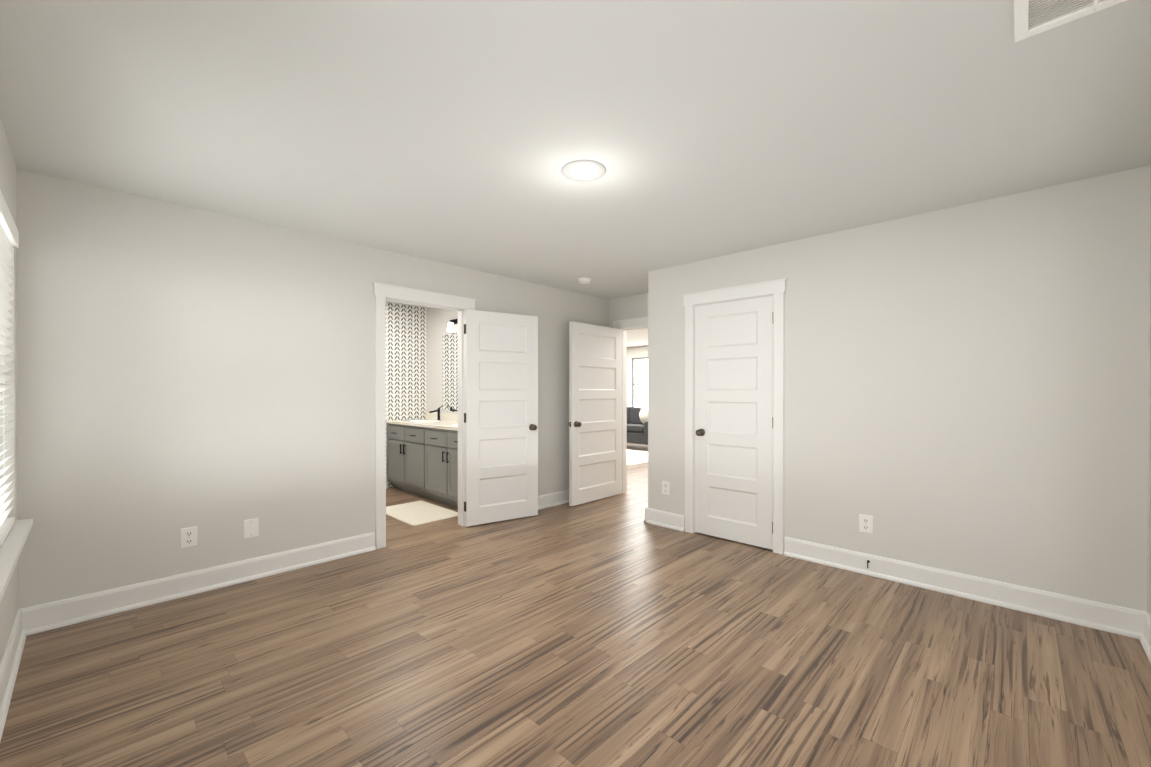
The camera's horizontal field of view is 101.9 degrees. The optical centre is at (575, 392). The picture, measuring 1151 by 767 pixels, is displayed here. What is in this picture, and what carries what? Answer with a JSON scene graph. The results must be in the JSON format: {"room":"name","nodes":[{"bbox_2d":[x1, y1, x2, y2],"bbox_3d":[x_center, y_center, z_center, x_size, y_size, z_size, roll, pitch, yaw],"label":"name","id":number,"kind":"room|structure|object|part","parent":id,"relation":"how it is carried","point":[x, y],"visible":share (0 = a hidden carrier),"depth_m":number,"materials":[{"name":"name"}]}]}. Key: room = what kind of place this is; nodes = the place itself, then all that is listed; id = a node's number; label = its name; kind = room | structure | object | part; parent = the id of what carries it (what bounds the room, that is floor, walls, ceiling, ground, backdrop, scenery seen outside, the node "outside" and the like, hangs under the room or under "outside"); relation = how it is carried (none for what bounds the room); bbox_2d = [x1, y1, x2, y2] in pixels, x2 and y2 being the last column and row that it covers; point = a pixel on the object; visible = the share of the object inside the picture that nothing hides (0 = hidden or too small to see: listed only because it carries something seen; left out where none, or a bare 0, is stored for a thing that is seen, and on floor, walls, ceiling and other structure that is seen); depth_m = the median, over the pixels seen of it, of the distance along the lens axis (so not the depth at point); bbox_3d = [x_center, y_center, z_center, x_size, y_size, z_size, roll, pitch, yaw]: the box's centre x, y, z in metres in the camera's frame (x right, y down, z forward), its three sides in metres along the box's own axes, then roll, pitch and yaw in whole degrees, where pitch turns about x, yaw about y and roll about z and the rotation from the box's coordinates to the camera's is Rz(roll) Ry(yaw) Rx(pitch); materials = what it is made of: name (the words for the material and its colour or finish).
{"room":"empty bedroom","nodes":[
{"label":"empty bedroom","id":0,"kind":"room"},
{"bbox_2d":[0,118,17,664],"bbox_3d":[-1.414,0.057,0.922,4.500,2.440,0.120,0,0,44],"label":"wall","id":1,"kind":"structure","parent":0,"point":[9,600],"depth_m":2.33,"materials":[{"name":"white paint"}]},
{"bbox_2d":[0,606,31,741],"bbox_3d":[-1.362,1.207,0.980,4.260,0.140,0.030,0,0,44],"label":"baseboard","id":2,"kind":"structure","parent":1,"relation":"attached to","point":[22,626],"depth_m":2.10,"materials":[{"name":"white paint"}]},
{"bbox_2d":[0,518,32,602],"bbox_3d":[-2.155,0.711,1.711,1.940,0.113,0.115,0,0,44],"label":"window sill","id":3,"kind":"structure","parent":1,"relation":"attached to","point":[11,548],"depth_m":1.95,"materials":[{"name":"white paint"}]},
{"bbox_2d":[17,169,608,608],"bbox_3d":[-1.245,0.046,4.269,0.120,2.440,4.954,0,0,44],"label":"wall","id":4,"kind":"structure","parent":0,"point":[207,373],"depth_m":2.96,"materials":[{"name":"white paint"}]},
{"bbox_2d":[181,526,197,548],"bbox_3d":[-2.431,0.913,2.937,0.009,0.126,0.082,0,0,44],"label":"outlet","id":5,"kind":"object","parent":4,"relation":"attached to","point":[189,536],"visible":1,"depth_m":2.94,"materials":[{"name":"white plastic"}]},
{"bbox_2d":[32,532,375,633],"bbox_3d":[-2.239,1.200,3.123,0.030,0.140,1.797,0,0,44],"label":"baseboard","id":6,"kind":"structure","parent":4,"relation":"attached to","point":[69,611],"depth_m":2.92,"materials":[{"name":"white paint"}]},
{"bbox_2d":[244,518,258,538],"bbox_3d":[-2.205,0.925,3.175,0.007,0.126,0.082,0,0,44],"label":"outlet","id":7,"kind":"object","parent":4,"relation":"attached to","point":[251,528],"visible":1,"depth_m":3.17,"materials":[{"name":"white plastic"}]},
{"bbox_2d":[372,282,475,548],"bbox_3d":[-1.346,0.189,4.164,0.180,2.155,0.974,0,0,44],"label":"door frame","id":8,"kind":"structure","parent":4,"relation":"attached to","point":[383,293],"depth_m":3.83,"materials":[{"name":"white paint"}]},
{"bbox_2d":[464,309,537,525],"bbox_3d":[-0.715,0.238,4.581,0.767,2.030,0.177,0,0,-33],"label":"bathroom door","id":9,"kind":"structure","parent":4,"relation":"in","point":[501,417],"depth_m":4.56,"materials":[{"name":"white paint"}]},
{"bbox_3d":[-0.436,0.353,4.761,0.104,0.066,0.177,0,0,-33],"label":"knob","id":10,"kind":"part","parent":9,"relation":"part of","materials":[{"name":"brown metal"}]},
{"bbox_2d":[538,489,568,509],"bbox_3d":[-0.252,1.194,5.181,0.060,0.140,2.029,0,0,44],"label":"baseboard","id":11,"kind":"structure","parent":4,"relation":"attached to","point":[561,497],"depth_m":5.20,"materials":[{"name":"white paint"}]},
{"bbox_2d":[386,303,426,487],"bbox_3d":[-2.852,0.042,5.829,0.120,2.440,2.090,0,0,44],"label":"wall","id":12,"kind":"structure","parent":0,"point":[406,362],"depth_m":6.32,"materials":[{"name":"paper"}]},
{"bbox_2d":[427,307,457,412],"bbox_3d":[-1.322,0.041,5.896,2.240,2.440,0.120,0,0,44],"label":"wall","id":13,"kind":"structure","parent":0,"point":[438,320],"depth_m":6.36,"materials":[{"name":"white paint"}]},
{"bbox_2d":[443,333,457,411],"bbox_3d":[-1.253,-0.255,5.736,1.440,1.022,0.009,0,0,44],"label":"bathroom mirror","id":14,"kind":"object","parent":13,"relation":"attached to","point":[450,372],"visible":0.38,"depth_m":6.10,"materials":[{"name":"white mirror"}]},
{"bbox_2d":[447,319,457,331],"bbox_3d":[-1.304,-0.856,5.695,1.000,0.165,0.138,0,0,44],"label":"sconce","id":15,"kind":"object","parent":13,"relation":"attached to","point":[450,327],"visible":0.27,"depth_m":5.92,"materials":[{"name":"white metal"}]},
{"bbox_2d":[0,443,1150,766],"bbox_3d":[0.256,1.319,6.467,10.300,0.120,11.000,0,0,44],"label":"floor","id":16,"kind":"structure","parent":0,"point":[612,631],"depth_m":2.15,"materials":[{"name":"brown wood"}]},
{"bbox_2d":[386,501,457,525],"bbox_3d":[-1.657,1.257,4.913,0.880,0.013,0.550,0,0,44],"label":"bath mat","id":17,"kind":"object","parent":16,"relation":"on","point":[415,513],"visible":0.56,"depth_m":4.82,"materials":[{"name":"beige fabric"}]},
{"bbox_2d":[386,405,457,506],"bbox_3d":[-1.569,0.716,5.626,2.010,1.092,0.606,0,0,44],"label":"bathroom vanity","id":18,"kind":"object","parent":16,"relation":"on","point":[422,457],"visible":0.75,"depth_m":5.50,"materials":[{"name":"grey paint"}]},
{"bbox_2d":[410,420,439,421],"bbox_3d":[-1.926,0.366,5.989,0.470,0.006,0.352,0,0,44],"label":"sink","id":19,"kind":"object","parent":18,"relation":"in","point":[411,420],"depth_m":5.92,"materials":[{"name":"white ceramic"}]},
{"bbox_2d":[429,405,442,420],"bbox_3d":[-1.819,0.269,6.101,0.052,0.200,0.198,0,0,44],"label":"faucet","id":20,"kind":"object","parent":18,"relation":"on","point":[438,409],"depth_m":6.12,"materials":[{"name":"black metal"}]},
{"bbox_2d":[627,449,647,465],"bbox_3d":[0.435,1.243,9.621,3.000,0.011,1.710,0,0,44],"label":"living room rug","id":21,"kind":"object","parent":16,"relation":"on","point":[635,457],"visible":0.23,"depth_m":8.89,"materials":[{"name":"beige fabric"}]},
{"bbox_2d":[627,407,647,444],"bbox_3d":[1.183,0.791,10.765,1.900,0.909,0.880,0,0,44],"label":"sofa","id":22,"kind":"object","parent":16,"relation":"on","point":[637,425],"visible":0.21,"depth_m":10.23,"materials":[{"name":"black fabric"}]},
{"bbox_2d":[639,408,647,423],"bbox_3d":[1.596,0.547,10.342,0.440,0.418,0.189,0,0,44],"label":"pillow","id":23,"kind":"object","parent":22,"relation":"on","point":[643,415],"depth_m":10.33,"materials":[{"name":"beige fabric"}]},
{"bbox_2d":[0,0,1150,346],"bbox_3d":[0.256,-1.240,6.458,10.300,0.120,11.000,0,0,44],"label":"ceiling","id":24,"kind":"structure","parent":0,"point":[458,132],"depth_m":1.96,"materials":[{"name":"white paint"}]},
{"bbox_2d":[561,160,605,181],"bbox_3d":[0.043,-1.161,2.458,0.236,0.013,0.236,0,0,44],"label":"recessed light","id":25,"kind":"object","parent":24,"relation":"in","point":[599,167],"depth_m":2.43,"materials":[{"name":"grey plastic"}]},
{"bbox_3d":[0.043,-1.157,2.458,0.144,0.003,0.144,0,0,44],"label":"ceiling light lens","id":26,"kind":"part","parent":25,"relation":"part of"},
{"bbox_2d":[578,278,590,283],"bbox_3d":[0.095,-1.151,4.842,0.136,0.048,0.136,0,0,44],"label":"smoke detector","id":27,"kind":"object","parent":24,"relation":"attached to","point":[584,280],"visible":1,"depth_m":4.80,"materials":[{"name":"white plastic"}]},
{"bbox_2d":[1014,0,1126,41],"bbox_3d":[1.456,-1.159,1.294,0.350,0.011,0.350,0,0,44],"label":"ceiling vent","id":28,"kind":"object","parent":24,"relation":"in","point":[1033,17],"visible":1,"depth_m":1.42,"materials":[{"name":"white metal"}]},
{"bbox_2d":[609,293,647,327],"bbox_3d":[0.887,0.042,5.574,1.160,2.440,0.120,0,0,44],"label":"wall","id":29,"kind":"structure","parent":0,"point":[629,307],"depth_m":5.72,"materials":[{"name":"white paint"}]},
{"bbox_2d":[568,322,622,505],"bbox_3d":[0.259,0.236,5.467,0.177,2.030,0.915,0,0,44],"label":"entry door","id":30,"kind":"structure","parent":29,"relation":"in","point":[595,412],"depth_m":5.42,"materials":[{"name":"white paint"}]},
{"bbox_3d":[-0.021,0.352,5.174,0.177,0.066,0.104,0,0,44],"label":"knob","id":31,"kind":"part","parent":30,"relation":"part of","materials":[{"name":"brown metal"}]},
{"bbox_2d":[612,316,647,492],"bbox_3d":[0.927,0.185,5.537,1.122,2.155,0.180,0,0,44],"label":"door frame","id":32,"kind":"structure","parent":29,"relation":"attached to","point":[625,325],"depth_m":5.84,"materials":[{"name":"white paint"}]},
{"bbox_2d":[627,346,647,406],"bbox_3d":[2.743,0.024,11.223,6.520,2.440,0.120,0,0,44],"label":"wall","id":33,"kind":"structure","parent":0,"point":[638,352],"depth_m":12.37,"materials":[{"name":"white paint"}]},
{"bbox_2d":[632,357,647,406],"bbox_3d":[1.951,-0.233,11.999,1.200,1.350,0.050,0,0,44],"label":"window","id":34,"kind":"structure","parent":33,"relation":"in","point":[633,359],"depth_m":12.37,"materials":[{"name":"grey"}]},
{"bbox_2d":[648,166,1148,611],"bbox_3d":[1.869,0.049,3.519,3.100,2.440,0.120,0,0,44],"label":"wall","id":35,"kind":"structure","parent":0,"point":[965,388],"depth_m":2.89,"materials":[{"name":"white paint"}]},
{"bbox_2d":[644,507,647,522],"bbox_3d":[0.965,1.195,4.841,0.030,0.140,0.838,0,0,44],"label":"baseboard","id":36,"kind":"structure","parent":35,"relation":"attached to","point":[646,509],"depth_m":4.53,"materials":[{"name":"white paint"}]},
{"bbox_2d":[662,481,669,494],"bbox_3d":[0.852,0.902,4.405,0.082,0.126,0.009,0,0,44],"label":"outlet","id":37,"kind":"object","parent":35,"relation":"attached to","point":[665,487],"visible":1,"depth_m":4.40,"materials":[{"name":"white plastic"}]},
{"bbox_2d":[648,508,684,531],"bbox_3d":[0.847,1.196,4.395,0.397,0.140,0.030,0,0,44],"label":"baseboard","id":38,"kind":"structure","parent":35,"relation":"attached to","point":[674,521],"depth_m":4.39,"materials":[{"name":"white paint"}]},
{"bbox_2d":[695,295,772,549],"bbox_3d":[1.338,0.240,3.971,0.705,2.030,0.177,0,0,44],"label":"closet door","id":39,"kind":"structure","parent":35,"relation":"in","point":[733,420],"depth_m":3.95,"materials":[{"name":"white paint"}]},
{"bbox_3d":[1.121,0.355,4.179,0.104,0.066,0.177,0,0,44],"label":"knob","id":40,"kind":"part","parent":39,"relation":"part of","materials":[{"name":"brown metal"}]},
{"bbox_2d":[682,278,786,554],"bbox_3d":[1.363,0.190,4.003,0.912,2.155,0.180,0,0,44],"label":"door frame","id":41,"kind":"structure","parent":35,"relation":"attached to","point":[776,289],"depth_m":3.78,"materials":[{"name":"white paint"}]},
{"bbox_2d":[859,514,872,533],"bbox_3d":[2.036,0.922,3.273,0.082,0.126,0.009,0,0,44],"label":"outlet","id":42,"kind":"object","parent":35,"relation":"attached to","point":[865,523],"visible":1,"depth_m":3.27,"materials":[{"name":"white plastic"}]},
{"bbox_2d":[784,537,1131,636],"bbox_3d":[2.263,1.200,3.043,1.747,0.140,0.030,0,0,44],"label":"baseboard","id":43,"kind":"structure","parent":35,"relation":"attached to","point":[1115,619],"depth_m":2.86,"materials":[{"name":"white paint"}]},
{"bbox_2d":[1147,163,1150,617],"bbox_3d":[1.922,0.056,1.243,0.120,2.440,4.954,0,0,44],"label":"wall","id":44,"kind":"structure","parent":0,"point":[1149,464],"depth_m":2.38,"materials":[{"name":"white paint"}]},
{"bbox_2d":[1132,609,1150,662],"bbox_3d":[1.568,1.207,0.985,0.030,0.140,3.966,0,0,44],"label":"baseboard","id":45,"kind":"structure","parent":44,"relation":"attached to","point":[1132,623],"depth_m":2.40,"materials":[{"name":"white paint"}]},
{"bbox_3d":[-2.216,-0.075,1.646,1.820,1.460,0.060,0,0,44],"label":"window","id":46,"kind":"structure","parent":0,"visible":0},
{"bbox_2d":[0,190,18,547],"bbox_3d":[-2.165,-0.076,1.698,1.808,1.454,0.066,0,0,44],"label":"window blinds","id":47,"kind":"object","parent":46,"relation":"attached to","point":[9,236],"visible":1,"depth_m":2.16,"materials":[{"name":"white plastic"}]}
]}

